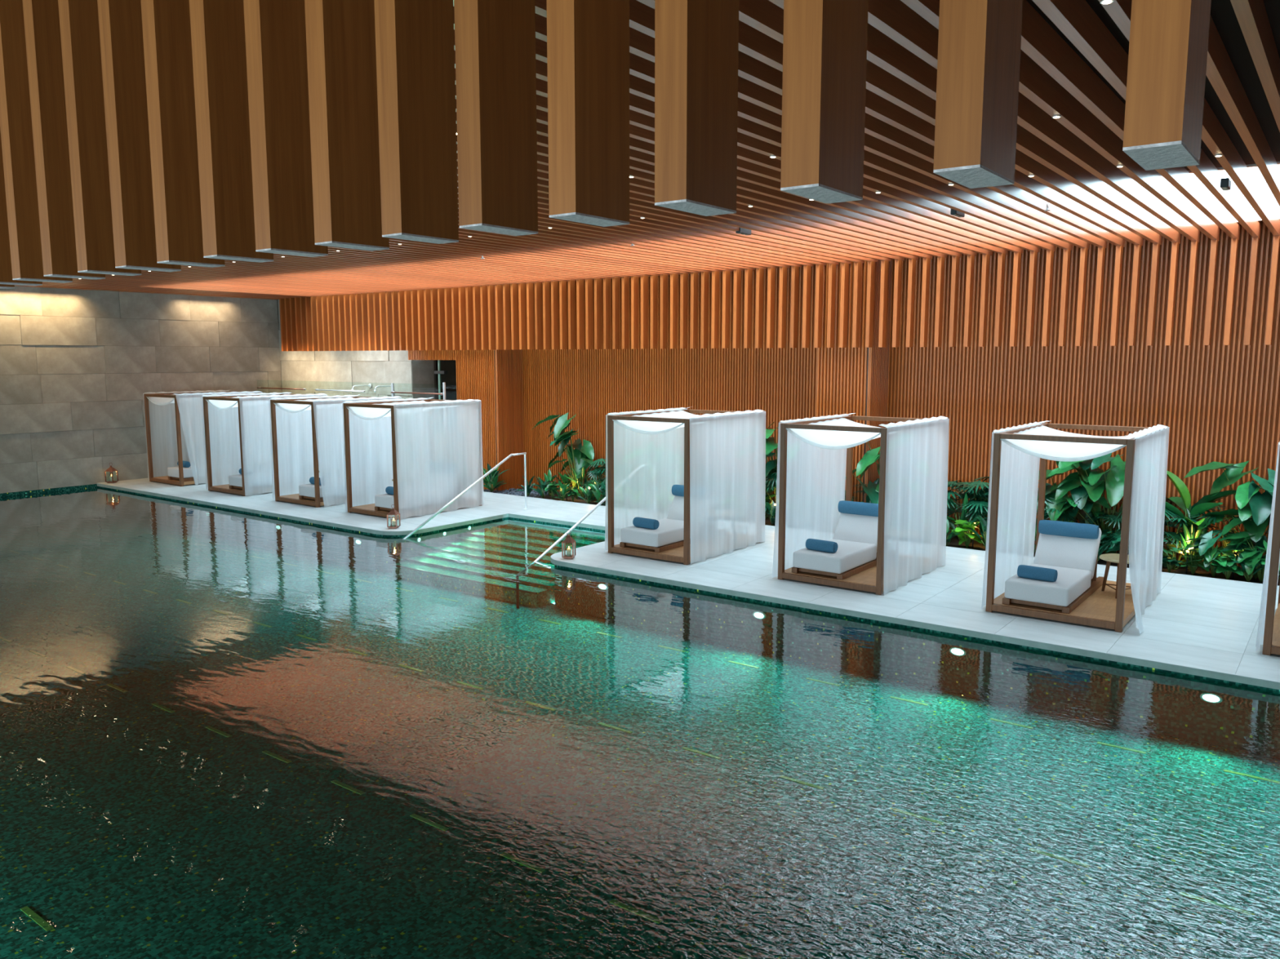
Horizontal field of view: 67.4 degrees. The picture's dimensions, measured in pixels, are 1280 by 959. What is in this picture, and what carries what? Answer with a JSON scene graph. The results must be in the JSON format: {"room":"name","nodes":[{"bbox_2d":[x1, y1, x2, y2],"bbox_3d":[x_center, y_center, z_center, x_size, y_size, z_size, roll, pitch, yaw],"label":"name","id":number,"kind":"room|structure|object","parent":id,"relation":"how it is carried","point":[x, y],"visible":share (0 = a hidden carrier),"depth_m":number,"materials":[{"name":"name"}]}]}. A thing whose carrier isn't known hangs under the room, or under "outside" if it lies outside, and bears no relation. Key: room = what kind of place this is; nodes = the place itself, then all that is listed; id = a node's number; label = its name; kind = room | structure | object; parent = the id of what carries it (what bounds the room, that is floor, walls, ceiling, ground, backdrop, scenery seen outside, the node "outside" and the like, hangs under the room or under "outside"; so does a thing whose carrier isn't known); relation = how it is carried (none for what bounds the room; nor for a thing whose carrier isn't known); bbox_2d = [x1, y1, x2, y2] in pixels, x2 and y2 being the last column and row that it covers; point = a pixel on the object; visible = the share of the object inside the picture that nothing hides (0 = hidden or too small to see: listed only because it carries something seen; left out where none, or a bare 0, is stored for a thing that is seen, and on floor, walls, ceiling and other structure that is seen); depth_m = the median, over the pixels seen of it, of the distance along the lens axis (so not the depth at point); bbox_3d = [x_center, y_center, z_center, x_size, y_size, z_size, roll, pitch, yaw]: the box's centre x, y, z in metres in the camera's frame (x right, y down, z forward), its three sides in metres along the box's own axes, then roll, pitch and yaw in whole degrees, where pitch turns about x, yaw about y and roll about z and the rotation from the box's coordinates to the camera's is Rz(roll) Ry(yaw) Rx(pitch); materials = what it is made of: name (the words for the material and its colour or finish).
{"room":"spa","nodes":[
{"label":"spa","id":0,"kind":"room"},
{"bbox_2d":[0,286,281,497],"bbox_3d":[-17.118,-1.999,20.417,0.523,6.800,22.700,5,9,36],"label":"wall","id":1,"kind":"structure","parent":0,"point":[77,366],"depth_m":24.51,"materials":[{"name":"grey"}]},
{"bbox_2d":[277,299,436,399],"bbox_3d":[-8.064,-2.901,27.095,5.935,5.300,0.857,5,9,36],"label":"wall","id":2,"kind":"structure","parent":0,"point":[312,371],"depth_m":26.38,"materials":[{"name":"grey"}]},
{"bbox_2d":[435,360,457,399],"bbox_3d":[-4.907,-2.475,26.124,3.500,2.300,3.300,5,9,36],"label":"doorway","id":3,"kind":"object","parent":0,"point":[450,366],"visible":0.01,"depth_m":27.95,"materials":[{"name":"brown"}]},
{"bbox_2d":[434,360,447,399],"bbox_3d":[-4.796,-2.298,24.740,1.350,2.000,0.120,5,9,36],"label":"door","id":4,"kind":"structure","parent":3,"relation":"attached to","point":[438,371],"depth_m":24.99,"materials":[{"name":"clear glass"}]},
{"bbox_2d":[455,284,524,491],"bbox_3d":[-3.683,-2.437,23.848,1.430,5.300,1.054,5,9,36],"label":"wall","id":5,"kind":"structure","parent":0,"point":[494,378],"depth_m":23.41,"materials":[{"name":"brown"}]},
{"bbox_2d":[408,350,455,359],"bbox_3d":[-5.255,-4.089,24.238,1.800,2.120,0.124,5,9,36],"label":"lintel","id":6,"kind":"object","parent":5,"relation":"attached to","point":[412,354],"visible":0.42,"depth_m":24.30,"materials":[{"name":"brown"}]},
{"bbox_2d":[279,235,1279,351],"bbox_3d":[0.991,-3.397,19.330,28.272,1.500,0.170,5,9,36],"label":"slatted wall panel","id":7,"kind":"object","parent":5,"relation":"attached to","point":[446,318],"depth_m":18.99,"materials":[{"name":"brown wood"}]},
{"bbox_2d":[0,487,1279,958],"bbox_3d":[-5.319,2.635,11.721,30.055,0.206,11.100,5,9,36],"label":"pool water","id":8,"kind":"structure","parent":0,"point":[464,777],"depth_m":8.54,"materials":[{"name":"liquid"}]},
{"bbox_2d":[393,561,555,607],"bbox_3d":[-2.254,1.494,17.596,3.590,0.704,2.865,5,9,36],"label":"steps","id":9,"kind":"structure","parent":8,"relation":"on","point":[547,597],"depth_m":15.83,"materials":[{"name":"tile"}]},
{"bbox_2d":[515,497,605,608],"bbox_3d":[-0.825,0.872,16.804,0.100,2.019,3.864,5,9,36],"label":"pool handrail","id":10,"kind":"object","parent":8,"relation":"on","point":[602,501],"visible":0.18,"depth_m":16.09,"materials":[{"name":"silver metal"}]},
{"bbox_2d":[14,0,1279,299],"bbox_3d":[-4.590,-3.625,12.324,30.955,0.726,25.200,5,9,36],"label":"ceiling","id":11,"kind":"structure","parent":0,"point":[1073,65],"depth_m":9.66,"materials":[{"name":"brown"}]},
{"bbox_2d":[0,0,1211,288],"bbox_3d":[-0.797,-1.367,2.300,8.803,1.598,0.166,5,9,36],"label":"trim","id":12,"kind":"structure","parent":11,"relation":"attached to","point":[136,135],"depth_m":2.12,"materials":[{"name":"brown wood"}]},
{"bbox_2d":[1187,161,1279,222],"bbox_3d":[0.159,-4.332,16.898,26.620,0.520,4.620,5,9,36],"label":"skylight","id":13,"kind":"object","parent":11,"relation":"attached to","point":[1264,186],"depth_m":13.35,"materials":[{"name":"glass"}]},
{"bbox_2d":[96,478,1279,689],"bbox_3d":[-0.568,1.012,17.656,29.755,0.075,4.850,5,9,36],"label":"floor","id":14,"kind":"structure","parent":0,"point":[1206,627],"depth_m":13.12,"materials":[{"name":"stone"}]},
{"bbox_2d":[142,390,262,486],"bbox_3d":[-11.384,-1.151,25.177,1.780,2.313,2.354,5,9,36],"label":"cabana","id":15,"kind":"object","parent":14,"relation":"on","point":[174,420],"visible":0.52,"depth_m":24.66,"materials":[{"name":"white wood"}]},
{"bbox_2d":[167,465,194,481],"bbox_3d":[-11.139,-0.489,25.018,0.770,0.831,2.070,5,9,36],"label":"daybed","id":16,"kind":"object","parent":15,"relation":"on","point":[173,472],"visible":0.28,"depth_m":24.20,"materials":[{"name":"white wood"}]},
{"bbox_2d":[142,390,229,480],"bbox_3d":[-12.024,-1.214,25.652,0.181,2.309,2.354,5,9,36],"label":"curtain","id":17,"kind":"object","parent":15,"relation":"hanging from","point":[160,420],"depth_m":25.09,"materials":[{"name":"fabric"}]},
{"bbox_2d":[201,391,327,496],"bbox_3d":[-9.111,-0.936,23.489,1.760,2.313,2.355,5,9,36],"label":"cabana","id":18,"kind":"object","parent":14,"relation":"on","point":[237,427],"visible":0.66,"depth_m":22.78,"materials":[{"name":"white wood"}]},
{"bbox_2d":[228,474,242,488],"bbox_3d":[-8.850,-0.272,23.317,0.770,0.831,2.070,5,9,36],"label":"daybed","id":19,"kind":"object","parent":18,"relation":"on","point":[235,481],"visible":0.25,"depth_m":22.60,"materials":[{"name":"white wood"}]},
{"bbox_2d":[201,391,290,489],"bbox_3d":[-9.739,-0.997,23.954,0.190,2.309,2.354,5,9,36],"label":"curtain","id":20,"kind":"object","parent":18,"relation":"hanging from","point":[220,427],"depth_m":23.40,"materials":[{"name":"fabric"}]},
{"bbox_2d":[269,394,401,507],"bbox_3d":[-6.826,-0.719,21.790,1.822,2.313,2.354,5,9,36],"label":"cabana","id":21,"kind":"object","parent":14,"relation":"on","point":[307,433],"visible":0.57,"depth_m":21.27,"materials":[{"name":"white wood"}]},
{"bbox_2d":[298,484,323,502],"bbox_3d":[-6.593,-0.058,21.640,0.770,0.831,2.070,5,9,36],"label":"daybed","id":22,"kind":"object","parent":21,"relation":"on","point":[306,491],"visible":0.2,"depth_m":20.89,"materials":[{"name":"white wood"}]},
{"bbox_2d":[269,394,359,499],"bbox_3d":[-7.480,-0.783,22.276,0.187,2.309,2.354,5,9,36],"label":"curtain","id":23,"kind":"object","parent":21,"relation":"hanging from","point":[291,433],"depth_m":21.77,"materials":[{"name":"fabric"}]},
{"bbox_2d":[310,395,401,507],"bbox_3d":[-6.198,-0.662,21.326,0.255,2.309,2.350,5,9,36],"label":"curtain","id":24,"kind":"object","parent":21,"relation":"hanging from","point":[327,431],"depth_m":20.65,"materials":[{"name":"fabric"}]},
{"bbox_2d":[386,504,400,528],"bbox_3d":[-4.647,0.691,18.082,0.188,0.454,0.188,1,7,8],"label":"candle lantern","id":25,"kind":"object","parent":14,"relation":"on","point":[393,525],"visible":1,"depth_m":18.05,"materials":[{"name":"orange metal"}]},
{"bbox_2d":[342,397,484,519],"bbox_3d":[-4.758,-0.523,20.254,1.742,2.313,2.354,5,9,36],"label":"cabana","id":26,"kind":"object","parent":14,"relation":"on","point":[431,450],"visible":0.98,"depth_m":19.89,"materials":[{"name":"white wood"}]},
{"bbox_2d":[374,493,394,511],"bbox_3d":[-4.496,0.141,20.082,0.770,0.831,2.070,5,9,36],"label":"daybed","id":27,"kind":"object","parent":26,"relation":"on","point":[384,501],"visible":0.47,"depth_m":19.37,"materials":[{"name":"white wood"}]},
{"bbox_2d":[342,397,431,511],"bbox_3d":[-5.382,-0.584,20.717,0.183,2.309,2.354,5,9,36],"label":"curtain","id":28,"kind":"object","parent":26,"relation":"hanging from","point":[367,444],"depth_m":20.28,"materials":[{"name":"fabric"}]},
{"bbox_2d":[389,399,484,519],"bbox_3d":[-4.131,-0.466,19.790,0.178,2.309,2.350,5,9,36],"label":"curtain","id":29,"kind":"object","parent":26,"relation":"hanging from","point":[437,446],"depth_m":19.64,"materials":[{"name":"fabric"}]},
{"bbox_2d":[402,452,528,539],"bbox_3d":[-3.363,0.277,18.905,0.100,1.371,3.452,5,9,34],"label":"pool handrail","id":30,"kind":"object","parent":14,"relation":"on","point":[412,532],"visible":0.99,"depth_m":19.08,"materials":[{"name":"silver metal"}]},
{"bbox_2d":[561,530,575,559],"bbox_3d":[-1.141,1.036,15.378,0.188,0.454,0.188,1,7,8],"label":"candle lantern","id":31,"kind":"object","parent":14,"relation":"on","point":[568,540],"visible":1,"depth_m":15.33,"materials":[{"name":"orange metal"}]},
{"bbox_2d":[604,406,765,564],"bbox_3d":[0.794,0.003,16.129,1.744,2.313,2.355,5,9,36],"label":"cabana","id":32,"kind":"object","parent":14,"relation":"on","point":[718,458],"visible":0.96,"depth_m":15.85,"materials":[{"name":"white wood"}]},
{"bbox_2d":[604,406,692,551],"bbox_3d":[0.171,-0.058,16.591,0.187,2.309,2.354,5,9,36],"label":"curtain","id":33,"kind":"object","parent":32,"relation":"hanging from","point":[642,469],"depth_m":16.36,"materials":[{"name":"fabric"}]},
{"bbox_2d":[619,495,690,552],"bbox_3d":[0.595,0.623,16.300,0.800,0.831,2.070,5,9,36],"label":"daybed","id":34,"kind":"object","parent":32,"relation":"on","point":[669,534],"visible":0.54,"depth_m":15.65,"materials":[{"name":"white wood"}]},
{"bbox_2d":[632,517,659,529],"bbox_3d":[0.098,0.717,15.751,0.461,0.164,0.164,6,10,40],"label":"rolled towel","id":35,"kind":"object","parent":34,"relation":"on","point":[642,522],"visible":1,"depth_m":15.66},
{"bbox_2d":[666,495,684,520],"bbox_3d":[0.880,0.495,16.667,0.760,0.740,0.170,5,-24,36],"label":"cushion","id":36,"kind":"object","parent":34,"relation":"on","point":[676,512],"depth_m":16.70,"materials":[{"name":"fabric"}]},
{"bbox_2d":[671,484,684,496],"bbox_3d":[0.892,0.210,16.647,0.751,0.200,0.160,5,9,36],"label":"bolster","id":37,"kind":"object","parent":34,"relation":"on","point":[677,490],"visible":0.4,"depth_m":16.73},
{"bbox_2d":[682,409,765,564],"bbox_3d":[1.422,0.060,15.663,0.177,2.309,2.352,5,9,36],"label":"curtain","id":38,"kind":"object","parent":32,"relation":"hanging from","point":[725,453],"depth_m":15.50,"materials":[{"name":"fabric"}]},
{"bbox_2d":[772,413,949,595],"bbox_3d":[3.325,0.243,14.248,1.741,2.313,2.356,5,9,36],"label":"cabana","id":39,"kind":"object","parent":14,"relation":"on","point":[813,458],"visible":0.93,"depth_m":13.91,"materials":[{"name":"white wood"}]},
{"bbox_2d":[772,413,855,577],"bbox_3d":[2.702,0.182,14.711,0.184,2.309,2.354,5,9,36],"label":"curtain","id":40,"kind":"object","parent":39,"relation":"hanging from","point":[811,482],"depth_m":14.51,"materials":[{"name":"fabric"}]},
{"bbox_2d":[791,512,878,580],"bbox_3d":[3.124,0.863,14.421,0.800,0.831,2.070,5,9,36],"label":"daybed","id":41,"kind":"object","parent":39,"relation":"on","point":[855,536],"visible":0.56,"depth_m":14.01,"materials":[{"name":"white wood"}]},
{"bbox_2d":[805,538,837,552],"bbox_3d":[2.627,0.957,13.872,0.461,0.164,0.164,6,10,40],"label":"rolled towel","id":42,"kind":"object","parent":41,"relation":"on","point":[811,544],"visible":1,"depth_m":13.80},
{"bbox_2d":[832,512,878,547],"bbox_3d":[3.409,0.735,14.788,0.760,0.740,0.170,5,-24,36],"label":"cushion","id":43,"kind":"object","parent":41,"relation":"on","point":[850,527],"depth_m":14.71,"materials":[{"name":"fabric"}]},
{"bbox_2d":[837,500,878,516],"bbox_3d":[3.421,0.450,14.768,0.751,0.200,0.160,5,9,36],"label":"bolster","id":44,"kind":"object","parent":41,"relation":"on","point":[844,507],"visible":0.7,"depth_m":14.73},
{"bbox_2d":[879,416,949,595],"bbox_3d":[3.951,0.300,13.784,0.177,2.309,2.352,5,9,36],"label":"curtain","id":45,"kind":"object","parent":39,"relation":"hanging from","point":[914,455],"depth_m":13.60,"materials":[{"name":"fabric"}]},
{"bbox_2d":[494,488,1279,586],"bbox_3d":[4.129,1.072,18.053,21.100,0.205,1.400,5,9,36],"label":"planting bed","id":46,"kind":"object","parent":14,"relation":"in","point":[954,541],"depth_m":15.45,"materials":[{"name":"soil"}]},
{"bbox_2d":[483,463,509,492],"bbox_3d":[-3.625,-0.047,23.135,0.949,0.742,0.862,5,9,36],"label":"plant","id":47,"kind":"object","parent":46,"relation":"on","point":[492,478],"visible":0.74,"depth_m":23.05,"materials":[{"name":"green plant"}]},
{"bbox_2d":[483,488,549,497],"bbox_3d":[-3.006,0.315,23.082,1.873,0.071,0.984,5,9,36],"label":"pebbles","id":48,"kind":"object","parent":46,"relation":"on","point":[534,494],"visible":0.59,"depth_m":22.99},
{"bbox_2d":[530,475,550,498],"bbox_3d":[-2.266,0.175,22.192,0.534,0.540,0.480,5,9,36],"label":"plant","id":49,"kind":"object","parent":46,"relation":"on","point":[543,486],"visible":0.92,"depth_m":22.18,"materials":[{"name":"green plant"}]},
{"bbox_2d":[550,480,573,501],"bbox_3d":[-1.776,0.249,21.764,0.527,0.503,0.599,-3,8,-24],"label":"plant","id":50,"kind":"object","parent":46,"relation":"on","point":[563,487],"visible":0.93,"depth_m":21.72,"materials":[{"name":"green plant"}]},
{"bbox_2d":[531,412,598,499],"bbox_3d":[-1.731,-0.543,22.009,1.496,2.011,1.240,-1,7,-5],"label":"plant","id":51,"kind":"object","parent":46,"relation":"on","point":[582,455],"visible":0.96,"depth_m":21.92,"materials":[{"name":"green plant"}]},
{"bbox_2d":[561,465,597,497],"bbox_3d":[-1.278,0.028,21.957,0.853,0.892,0.822,-6,9,-37],"label":"plant","id":52,"kind":"object","parent":46,"relation":"on","point":[580,482],"visible":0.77,"depth_m":21.93,"materials":[{"name":"green plant"}]},
{"bbox_2d":[577,481,599,503],"bbox_3d":[-1.130,0.302,21.380,0.475,0.494,0.499,-2,8,-17],"label":"plant","id":53,"kind":"object","parent":46,"relation":"on","point":[588,494],"visible":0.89,"depth_m":21.40,"materials":[{"name":"green plant"}]},
{"bbox_2d":[574,464,605,500],"bbox_3d":[-1.039,0.085,21.804,0.916,0.813,0.755,5,9,36],"label":"palm","id":54,"kind":"object","parent":46,"relation":"on","point":[597,477],"visible":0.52,"depth_m":21.62,"materials":[{"name":"green plant"}]},
{"bbox_2d":[586,475,605,503],"bbox_3d":[-0.894,0.248,21.091,0.723,0.676,0.578,2,7,14],"label":"plant","id":55,"kind":"object","parent":46,"relation":"on","point":[597,493],"visible":0.76,"depth_m":21.04,"materials":[{"name":"green plant"}]},
{"bbox_2d":[589,457,605,488],"bbox_3d":[-0.598,0.027,21.546,1.126,0.988,0.951,-3,8,-23],"label":"palm","id":56,"kind":"object","parent":46,"relation":"on","point":[602,461],"visible":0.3,"depth_m":21.42,"materials":[{"name":"green plant"}]},
{"bbox_2d":[764,500,775,525],"bbox_3d":[2.538,0.648,18.579,0.553,0.517,0.570,5,9,36],"label":"plant","id":57,"kind":"object","parent":46,"relation":"on","point":[771,509],"visible":0.67,"depth_m":18.54,"materials":[{"name":"green plant"}]},
{"bbox_2d":[765,469,777,503],"bbox_3d":[2.701,0.326,18.953,1.437,1.051,1.002,5,9,36],"label":"palm","id":58,"kind":"object","parent":46,"relation":"on","point":[771,475],"visible":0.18,"depth_m":18.66,"materials":[{"name":"green plant"}]},
{"bbox_2d":[765,421,778,497],"bbox_3d":[2.619,-0.135,18.875,1.306,1.989,1.247,5,9,36],"label":"plant","id":59,"kind":"object","parent":46,"relation":"on","point":[771,445],"visible":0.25,"depth_m":18.75,"materials":[{"name":"green plant"}]},
{"bbox_2d":[845,441,879,503],"bbox_3d":[4.473,0.123,17.258,1.670,1.892,1.095,-1,7,-4],"label":"plant","id":60,"kind":"object","parent":46,"relation":"on","point":[872,455],"visible":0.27,"depth_m":17.29,"materials":[{"name":"green plant"}]},
{"bbox_2d":[951,520,982,548],"bbox_3d":[5.585,0.932,16.399,0.498,0.499,0.519,0,7,-4],"label":"plant","id":61,"kind":"object","parent":46,"relation":"on","point":[964,536],"visible":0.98,"depth_m":16.36,"materials":[{"name":"green plant"}]},
{"bbox_2d":[946,493,987,544],"bbox_3d":[5.527,0.610,16.758,1.068,1.052,1.126,1,7,7],"label":"plant","id":62,"kind":"object","parent":46,"relation":"on","point":[966,500],"visible":0.39,"depth_m":16.59,"materials":[{"name":"green plant"}]},
{"bbox_2d":[946,480,989,542],"bbox_3d":[5.821,0.567,16.829,1.498,1.110,1.056,5,9,36],"label":"palm","id":63,"kind":"object","parent":46,"relation":"on","point":[953,483],"visible":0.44,"depth_m":16.65,"materials":[{"name":"green plant"}]},
{"bbox_2d":[949,476,989,528],"bbox_3d":[6.070,0.562,16.608,1.317,1.179,1.258,1,7,11],"label":"palm","id":64,"kind":"object","parent":46,"relation":"on","point":[977,483],"visible":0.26,"depth_m":16.57,"materials":[{"name":"green plant"}]},
{"bbox_2d":[953,487,988,546],"bbox_3d":[5.918,0.644,16.613,1.043,1.013,0.974,5,9,36],"label":"palm","id":65,"kind":"object","parent":46,"relation":"on","point":[986,490],"visible":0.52,"depth_m":16.62,"materials":[{"name":"green plant"}]},
{"bbox_2d":[967,515,986,546],"bbox_3d":[5.812,0.903,16.069,0.516,0.643,0.677,-1,7,-9],"label":"plant","id":66,"kind":"object","parent":46,"relation":"on","point":[983,530],"visible":0.42,"depth_m":16.15,"materials":[{"name":"green plant"}]},
{"bbox_2d":[1036,500,1096,523],"bbox_3d":[6.979,0.769,15.772,1.019,0.978,0.878,4,8,29],"label":"palm","id":67,"kind":"object","parent":46,"relation":"on","point":[1064,514],"visible":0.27,"depth_m":15.64,"materials":[{"name":"green plant"}]},
{"bbox_2d":[1035,464,1117,528],"bbox_3d":[7.148,0.486,15.656,1.805,1.572,1.059,5,9,36],"label":"plant","id":68,"kind":"object","parent":46,"relation":"on","point":[1086,490],"visible":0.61,"depth_m":15.41,"materials":[{"name":"green plant"}]},
{"bbox_2d":[1044,452,1134,554],"bbox_3d":[7.373,0.311,15.368,1.661,1.995,1.215,2,8,15],"label":"plant","id":69,"kind":"object","parent":46,"relation":"on","point":[1113,477],"visible":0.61,"depth_m":15.32,"materials":[{"name":"green plant"}]},
{"bbox_2d":[1081,513,1122,553],"bbox_3d":[7.543,0.932,15.318,0.970,0.773,0.694,5,9,36],"label":"palm","id":70,"kind":"object","parent":46,"relation":"on","point":[1113,517],"visible":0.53,"depth_m":15.24,"materials":[{"name":"green plant"}]},
{"bbox_2d":[1105,506,1181,552],"bbox_3d":[7.874,0.865,15.051,1.130,0.968,0.908,5,9,36],"label":"palm","id":71,"kind":"object","parent":46,"relation":"on","point":[1166,511],"visible":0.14,"depth_m":15.09,"materials":[{"name":"green plant"}]},
{"bbox_2d":[1162,546,1184,573],"bbox_3d":[7.998,1.224,14.505,0.409,0.398,0.376,5,9,36],"label":"plant","id":72,"kind":"object","parent":46,"relation":"on","point":[1168,562],"visible":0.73,"depth_m":14.48,"materials":[{"name":"green plant"}]},
{"bbox_2d":[1164,541,1188,569],"bbox_3d":[8.176,1.158,14.709,0.563,0.485,0.592,-2,8,-18],"label":"plant","id":73,"kind":"object","parent":46,"relation":"on","point":[1168,546],"visible":0.48,"depth_m":14.72,"materials":[{"name":"green plant"}]},
{"bbox_2d":[1177,547,1208,575],"bbox_3d":[8.300,1.229,14.370,0.446,0.420,0.404,5,9,36],"label":"plant","id":74,"kind":"object","parent":46,"relation":"on","point":[1195,558],"visible":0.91,"depth_m":14.35,"materials":[{"name":"green plant"}]},
{"bbox_2d":[1163,505,1226,556],"bbox_3d":[8.391,0.869,14.900,1.222,1.000,1.100,5,9,36],"label":"palm","id":75,"kind":"object","parent":46,"relation":"on","point":[1177,536],"visible":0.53,"depth_m":14.71,"materials":[{"name":"green plant"}]},
{"bbox_2d":[1165,507,1226,570],"bbox_3d":[8.554,0.949,14.527,0.871,0.946,0.775,-2,8,-17],"label":"plant","id":76,"kind":"object","parent":46,"relation":"on","point":[1199,532],"visible":0.49,"depth_m":14.57,"materials":[{"name":"green plant"}]},
{"bbox_2d":[1164,471,1236,568],"bbox_3d":[8.329,0.637,14.758,0.830,1.497,1.363,-2,8,-18],"label":"banana plant","id":77,"kind":"object","parent":46,"relation":"on","point":[1183,502],"visible":0.64,"depth_m":14.77,"materials":[{"name":"green plant"}]},
{"bbox_2d":[1182,530,1248,577],"bbox_3d":[8.501,1.112,14.188,0.569,0.702,0.670,-3,8,-23],"label":"plant","id":78,"kind":"object","parent":46,"relation":"on","point":[1205,543],"visible":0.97,"depth_m":14.13,"materials":[{"name":"green plant"}]},
{"bbox_2d":[1188,513,1266,572],"bbox_3d":[8.804,0.996,14.370,1.103,0.886,0.764,5,9,36],"label":"palm","id":79,"kind":"object","parent":46,"relation":"on","point":[1219,531],"visible":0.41,"depth_m":14.38,"materials":[{"name":"green plant"}]},
{"bbox_2d":[1211,554,1245,579],"bbox_3d":[8.629,1.294,14.025,0.499,0.381,0.365,5,9,36],"label":"plant","id":80,"kind":"object","parent":46,"relation":"on","point":[1231,567],"visible":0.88,"depth_m":13.98,"materials":[{"name":"green plant"}]},
{"bbox_2d":[1183,460,1275,576],"bbox_3d":[8.926,0.609,14.128,1.669,1.716,0.974,5,9,36],"label":"plant","id":81,"kind":"object","parent":46,"relation":"on","point":[1254,512],"visible":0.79,"depth_m":14.01,"materials":[{"name":"green plant"}]},
{"bbox_2d":[1226,545,1265,582],"bbox_3d":[8.802,1.229,13.891,0.566,0.545,0.472,5,9,36],"label":"plant","id":82,"kind":"object","parent":46,"relation":"on","point":[1248,579],"visible":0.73,"depth_m":13.89,"materials":[{"name":"green plant"}]},
{"bbox_2d":[1225,532,1267,578],"bbox_3d":[8.985,1.113,14.056,0.796,0.736,0.756,-4,8,-27],"label":"plant","id":83,"kind":"object","parent":46,"relation":"on","point":[1260,544],"visible":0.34,"depth_m":13.99,"materials":[{"name":"green plant"}]},
{"bbox_2d":[1217,531,1279,582],"bbox_3d":[8.931,1.145,13.835,0.490,0.727,0.976,-4,8,-28],"label":"plant","id":84,"kind":"object","parent":46,"relation":"on","point":[1250,553],"visible":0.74,"depth_m":13.90,"materials":[{"name":"green plant"}]},
{"bbox_2d":[981,420,1169,634],"bbox_3d":[5.757,0.475,12.426,1.882,2.313,2.396,5,9,36],"label":"cabana","id":85,"kind":"object","parent":14,"relation":"on","point":[1015,460],"visible":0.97,"depth_m":12.11,"materials":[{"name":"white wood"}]},
{"bbox_2d":[981,420,1048,609],"bbox_3d":[5.087,0.408,12.939,0.185,2.309,2.354,5,9,36],"label":"curtain","id":86,"kind":"object","parent":85,"relation":"hanging from","point":[1014,475],"depth_m":12.78,"materials":[{"name":"fabric"}]},
{"bbox_2d":[1002,528,1103,613],"bbox_3d":[5.509,1.089,12.649,0.800,0.831,2.070,5,9,36],"label":"daybed","id":87,"kind":"object","parent":85,"relation":"on","point":[1074,560],"visible":0.72,"depth_m":12.44,"materials":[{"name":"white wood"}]},
{"bbox_2d":[1017,564,1057,582],"bbox_3d":[5.012,1.183,12.099,0.461,0.164,0.164,6,10,40],"label":"rolled towel","id":88,"kind":"object","parent":87,"relation":"on","point":[1049,575],"visible":1,"depth_m":12.03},
{"bbox_2d":[1033,528,1101,578],"bbox_3d":[5.794,0.961,13.016,0.760,0.740,0.170,5,-24,36],"label":"cushion","id":89,"kind":"object","parent":87,"relation":"on","point":[1081,553],"depth_m":12.91,"materials":[{"name":"fabric"}]},
{"bbox_2d":[1038,520,1099,539],"bbox_3d":[5.806,0.676,12.996,0.751,0.200,0.160,5,9,36],"label":"bolster","id":90,"kind":"object","parent":87,"relation":"on","point":[1075,530],"visible":1,"depth_m":12.93,"materials":[{"name":"fabric"}]},
{"bbox_2d":[1099,553,1131,599],"bbox_3d":[6.292,1.268,12.565,0.520,0.503,0.520,5,9,36],"label":"side table","id":91,"kind":"object","parent":85,"relation":"on","point":[1109,557],"visible":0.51,"depth_m":12.61,"materials":[{"name":"brown wood"}]},
{"bbox_2d":[1125,424,1169,634],"bbox_3d":[6.373,0.532,11.963,0.314,2.309,2.388,5,9,36],"label":"curtain","id":92,"kind":"object","parent":85,"relation":"hanging from","point":[1145,483],"depth_m":11.79,"materials":[{"name":"fabric"}]},
{"bbox_2d":[1255,442,1279,655],"bbox_3d":[8.076,0.693,10.719,1.735,2.313,2.354,5,9,36],"label":"cabana","id":93,"kind":"object","parent":14,"relation":"on","point":[1268,624],"visible":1,"depth_m":10.35,"materials":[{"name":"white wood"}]},
{"bbox_2d":[99,486,1279,759],"bbox_3d":[-1.083,1.496,17.024,29.755,0.724,3.010,5,9,36],"label":"wall","id":94,"kind":"structure","parent":0,"point":[1033,677],"depth_m":11.48,"materials":[{"name":"tile"}]},
{"bbox_2d":[949,646,966,656],"bbox_3d":[3.810,2.062,11.495,0.220,0.110,0.036,5,9,36],"label":"lamp","id":95,"kind":"object","parent":94,"relation":"attached to","point":[958,651],"visible":1,"depth_m":11.48,"materials":[{"name":"glass"}]},
{"bbox_2d":[1199,692,1222,703],"bbox_3d":[5.915,2.262,9.931,0.220,0.110,0.036,5,9,36],"label":"lamp","id":96,"kind":"object","parent":94,"relation":"attached to","point":[1209,697],"visible":1,"depth_m":9.92,"materials":[{"name":"glass"}]},
{"bbox_2d":[816,258,892,502],"bbox_3d":[4.055,-1.707,18.130,1.070,5.300,1.004,5,9,36],"label":"wall column","id":97,"kind":"structure","parent":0,"point":[850,380],"depth_m":17.68,"materials":[{"name":"brown"}]},
{"bbox_2d":[521,220,1279,567],"bbox_3d":[5.065,-1.677,17.887,19.820,5.300,0.184,5,9,36],"label":"wall","id":98,"kind":"structure","parent":0,"point":[1218,402],"depth_m":16.64,"materials":[{"name":"brown"}]},
{"bbox_3d":[-7.722,-0.781,26.085,8.005,1.350,0.880,5,9,36],"label":"floor","id":99,"kind":"structure","parent":0,"visible":0},
{"bbox_2d":[257,379,445,399],"bbox_3d":[-7.932,-2.021,25.532,8.030,1.250,0.098,5,9,36],"label":"glass balustrade","id":100,"kind":"object","parent":99,"relation":"on","point":[393,392],"visible":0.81,"depth_m":24.26,"materials":[{"name":"clear glass"}]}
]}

